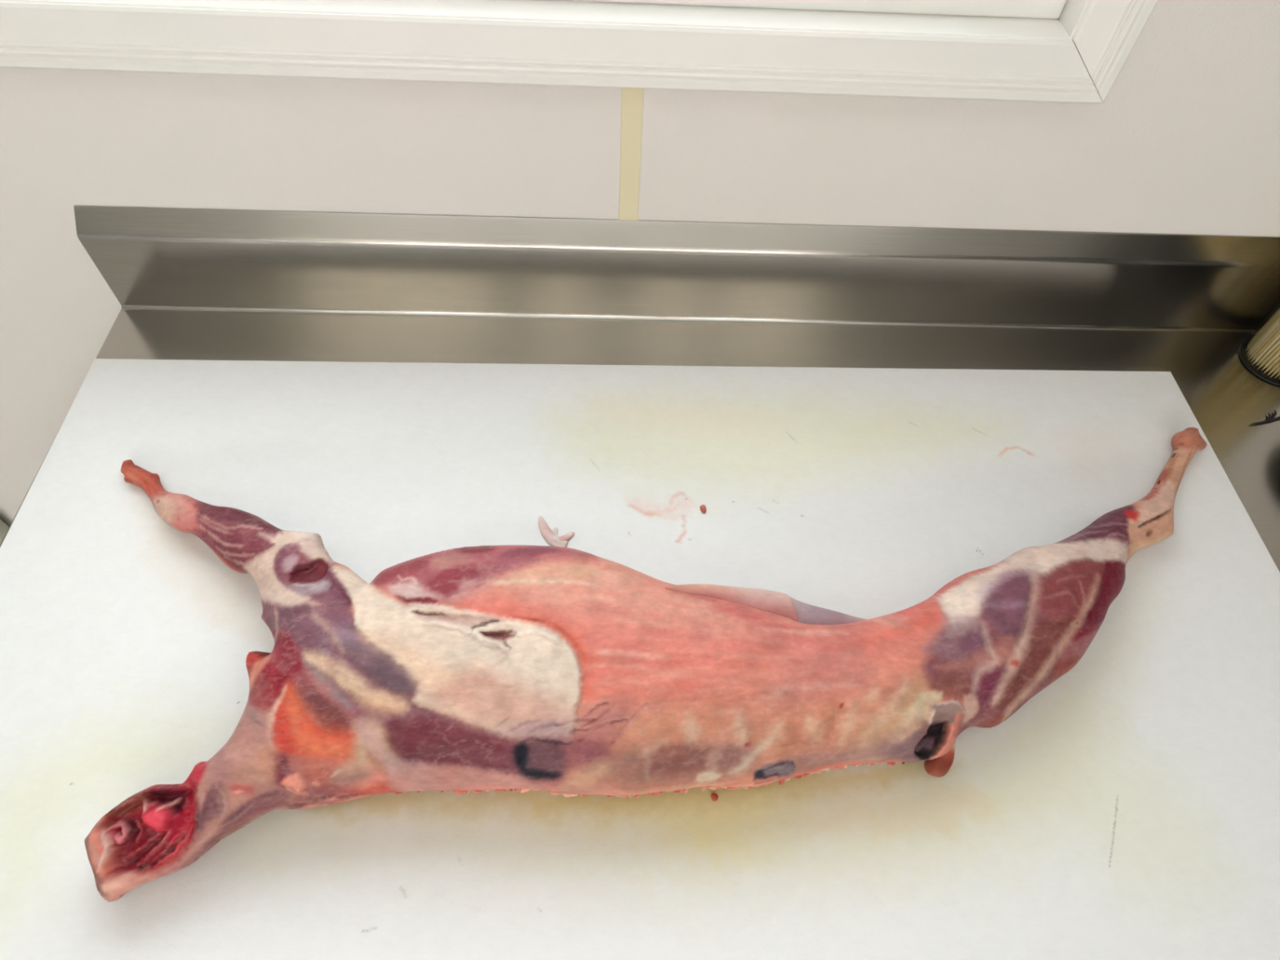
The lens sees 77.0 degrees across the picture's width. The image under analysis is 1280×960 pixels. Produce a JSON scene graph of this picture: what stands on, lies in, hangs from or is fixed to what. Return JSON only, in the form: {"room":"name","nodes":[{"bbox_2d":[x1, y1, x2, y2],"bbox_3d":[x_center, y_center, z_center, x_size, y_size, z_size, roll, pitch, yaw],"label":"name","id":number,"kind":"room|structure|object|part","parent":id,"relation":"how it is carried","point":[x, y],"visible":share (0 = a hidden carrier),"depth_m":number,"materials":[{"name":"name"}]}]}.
{"room":"workspace","nodes":[
{"label":"workspace","id":0,"kind":"room"},
{"bbox_2d":[0,0,1279,526],"bbox_3d":[-0.127,-0.473,0.725,3.600,2.500,0.140,1,55,-2],"label":"wall","id":1,"kind":"structure","parent":0,"point":[1185,138],"depth_m":0.81,"materials":[{"name":"white paint"}]},
{"bbox_2d":[0,519,8,544],"bbox_3d":[-1.037,-0.402,0.629,0.062,2.499,0.062,1,55,-2],"label":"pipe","id":2,"kind":"object","parent":1,"relation":"attached to","point":[4,527],"visible":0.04,"depth_m":1.32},
{"bbox_2d":[0,0,1158,103],"bbox_3d":[-0.261,-0.718,0.320,1.435,1.070,0.123,1,55,-2],"label":"window","id":3,"kind":"structure","parent":1,"relation":"in","point":[1047,51],"depth_m":0.71,"materials":[{"name":"white paint"}]},
{"bbox_3d":[-0.282,-0.443,0.719,1.332,0.005,0.111,1,55,-2],"label":"sill","id":4,"kind":"part","parent":3,"relation":"part of","materials":[{"name":"white paint"}]},
{"bbox_3d":[-0.281,-0.454,0.708,1.328,0.025,0.050,1,55,-2],"label":"frame rail","id":5,"kind":"part","parent":3,"relation":"part of","materials":[{"name":"white paint"}]},
{"bbox_3d":[0.431,-0.669,0.321,0.052,1.069,0.023,1,55,-2],"label":"casing","id":6,"kind":"part","parent":3,"relation":"part of","materials":[{"name":"white paint"}]},
{"bbox_2d":[618,87,644,220],"bbox_3d":[-0.010,-0.323,0.821,0.021,0.182,0.003,1,55,-2],"label":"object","id":7,"kind":"structure","parent":1,"relation":"attached to","point":[632,100],"depth_m":0.81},
{"bbox_3d":[-0.142,2.491,0.225,3.800,0.100,5.561,1,55,-2],"label":"floor","id":8,"kind":"structure","parent":0,"visible":0},
{"bbox_2d":[0,204,1279,571],"bbox_3d":[0.291,0.326,1.088,1.814,1.023,0.760,1,55,-2],"label":"stainless steel counter","id":9,"kind":"object","parent":8,"relation":"on","point":[188,283],"visible":0.16,"depth_m":0.92,"materials":[{"name":"silver metal"}]},
{"bbox_2d":[0,358,1279,959],"bbox_3d":[0.018,0.128,0.726,1.200,0.018,0.615,0,55,-3],"label":"cutting board","id":10,"kind":"object","parent":9,"relation":"on","point":[1129,809],"visible":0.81,"depth_m":0.69,"materials":[{"name":"white plastic"}]},
{"bbox_2d":[537,515,574,547],"bbox_3d":[-0.084,0.051,0.763,0.040,0.005,0.023,25,57,14],"label":"scrap","id":11,"kind":"object","parent":10,"relation":"on","point":[551,536],"visible":0.98,"depth_m":0.76,"materials":[{"name":"food"}]},
{"bbox_2d":[84,426,1207,902],"bbox_3d":[0.062,0.098,0.675,1.103,0.101,0.396,-2,55,-4],"label":"animal carcass","id":12,"kind":"object","parent":10,"relation":"on","point":[570,672],"visible":1,"depth_m":0.60},
{"bbox_2d":[699,504,706,512],"bbox_3d":[0.062,0.028,0.786,0.006,0.006,0.009,1,55,-2],"label":"scrap","id":13,"kind":"object","parent":10,"relation":"on","point":[703,508],"visible":1,"depth_m":0.78,"materials":[{"name":"food"}]},
{"bbox_2d":[711,792,718,800],"bbox_3d":[0.058,0.248,0.630,0.006,0.005,0.006,1,55,-2],"label":"scrap","id":14,"kind":"object","parent":10,"relation":"on","point":[714,797],"visible":1,"depth_m":0.63,"materials":[{"name":"food"}]},
{"bbox_2d":[1239,303,1279,385],"bbox_3d":[0.766,-0.192,0.894,0.084,0.176,0.084,1,55,-2],"label":"jar","id":15,"kind":"object","parent":9,"relation":"on","point":[1245,343],"visible":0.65,"depth_m":0.95,"materials":[{"name":"clear plastic"}]},
{"bbox_2d":[1245,311,1279,350],"bbox_3d":[0.736,-0.228,0.869,0.003,0.250,0.003,25,57,14],"label":"skewer","id":16,"kind":"object","parent":15,"relation":"in","point":[1278,313],"visible":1,"depth_m":0.94,"materials":[{"name":"beige wood"}]},
{"bbox_2d":[1247,317,1279,354],"bbox_3d":[0.734,-0.223,0.864,0.003,0.250,0.003,35,60,20],"label":"skewer","id":17,"kind":"object","parent":15,"relation":"in","point":[1278,319],"visible":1,"depth_m":0.94,"materials":[{"name":"beige wood"}]},
{"bbox_2d":[1247,314,1279,351],"bbox_3d":[0.735,-0.227,0.864,0.003,0.250,0.003,-10,56,-10],"label":"skewer","id":18,"kind":"object","parent":15,"relation":"in","point":[1278,316],"visible":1,"depth_m":0.94,"materials":[{"name":"beige wood"}]},
{"bbox_2d":[1247,309,1279,346],"bbox_3d":[0.739,-0.233,0.869,0.003,0.250,0.004,14,55,7],"label":"skewer","id":19,"kind":"object","parent":15,"relation":"in","point":[1272,318],"visible":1,"depth_m":0.94,"materials":[{"name":"beige wood"}]},
{"bbox_2d":[1247,308,1279,346],"bbox_3d":[0.741,-0.235,0.872,0.003,0.250,0.003,20,56,11],"label":"skewer","id":20,"kind":"object","parent":15,"relation":"in","point":[1279,308],"visible":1,"depth_m":0.95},
{"bbox_2d":[1248,324,1279,359],"bbox_3d":[0.734,-0.216,0.860,0.004,0.250,0.003,5,55,1],"label":"skewer","id":21,"kind":"object","parent":15,"relation":"in","point":[1277,328],"visible":1,"depth_m":0.94,"materials":[{"name":"beige wood"}]},
{"bbox_2d":[1248,320,1279,356],"bbox_3d":[0.733,-0.220,0.861,0.004,0.250,0.003,28,58,16],"label":"skewer","id":22,"kind":"object","parent":15,"relation":"in","point":[1277,324],"visible":1,"depth_m":0.94,"materials":[{"name":"beige wood"}]},
{"bbox_2d":[1250,329,1279,361],"bbox_3d":[0.733,-0.212,0.857,0.003,0.250,0.004,9,55,3],"label":"skewer","id":23,"kind":"object","parent":15,"relation":"in","point":[1277,333],"visible":1,"depth_m":0.94,"materials":[{"name":"beige wood"}]},
{"bbox_2d":[1252,333,1279,364],"bbox_3d":[0.734,-0.210,0.856,0.003,0.250,0.004,-8,56,-8],"label":"skewer","id":24,"kind":"object","parent":15,"relation":"in","point":[1277,337],"visible":1,"depth_m":0.93,"materials":[{"name":"beige wood"}]},
{"bbox_2d":[1254,337,1279,363],"bbox_3d":[0.738,-0.211,0.856,0.003,0.250,0.003,-17,57,-14],"label":"skewer","id":25,"kind":"object","parent":15,"relation":"in","point":[1279,338],"visible":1,"depth_m":0.94,"materials":[{"name":"beige wood"}]},
{"bbox_2d":[1256,339,1279,365],"bbox_3d":[0.735,-0.207,0.851,0.003,0.250,0.003,37,61,21],"label":"skewer","id":26,"kind":"object","parent":15,"relation":"in","point":[1277,343],"visible":1,"depth_m":0.93,"materials":[{"name":"beige wood"}]},
{"bbox_2d":[1257,344,1279,368],"bbox_3d":[0.737,-0.204,0.851,0.003,0.250,0.004,32,59,18],"label":"skewer","id":27,"kind":"object","parent":15,"relation":"in","point":[1277,348],"visible":1,"depth_m":0.93,"materials":[{"name":"beige wood"}]},
{"bbox_2d":[1261,350,1279,370],"bbox_3d":[0.739,-0.202,0.847,0.003,0.250,0.003,-3,55,-5],"label":"skewer","id":28,"kind":"object","parent":15,"relation":"in","point":[1277,353],"visible":1,"depth_m":0.93,"materials":[{"name":"beige wood"}]},
{"bbox_2d":[1263,355,1279,373],"bbox_3d":[0.741,-0.198,0.847,0.004,0.250,0.003,10,55,4],"label":"skewer","id":29,"kind":"object","parent":15,"relation":"in","point":[1277,358],"visible":1,"depth_m":0.93,"materials":[{"name":"beige wood"}]},
{"bbox_2d":[1267,360,1279,374],"bbox_3d":[0.745,-0.196,0.845,0.004,0.250,0.003,27,58,15],"label":"skewer","id":30,"kind":"object","parent":15,"relation":"in","point":[1277,364],"visible":1,"depth_m":0.94,"materials":[{"name":"beige wood"}]},
{"bbox_2d":[1270,366,1279,377],"bbox_3d":[0.747,-0.193,0.844,0.003,0.250,0.003,31,59,18],"label":"skewer","id":31,"kind":"object","parent":15,"relation":"in","point":[1277,370],"visible":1,"depth_m":0.94,"materials":[{"name":"beige wood"}]},
{"bbox_2d":[1250,409,1279,424],"bbox_3d":[0.736,-0.073,0.914,0.100,0.003,0.018,-3,55,-5],"label":"cable","id":32,"kind":"object","parent":9,"relation":"on","point":[1268,420],"visible":1,"depth_m":0.91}
]}

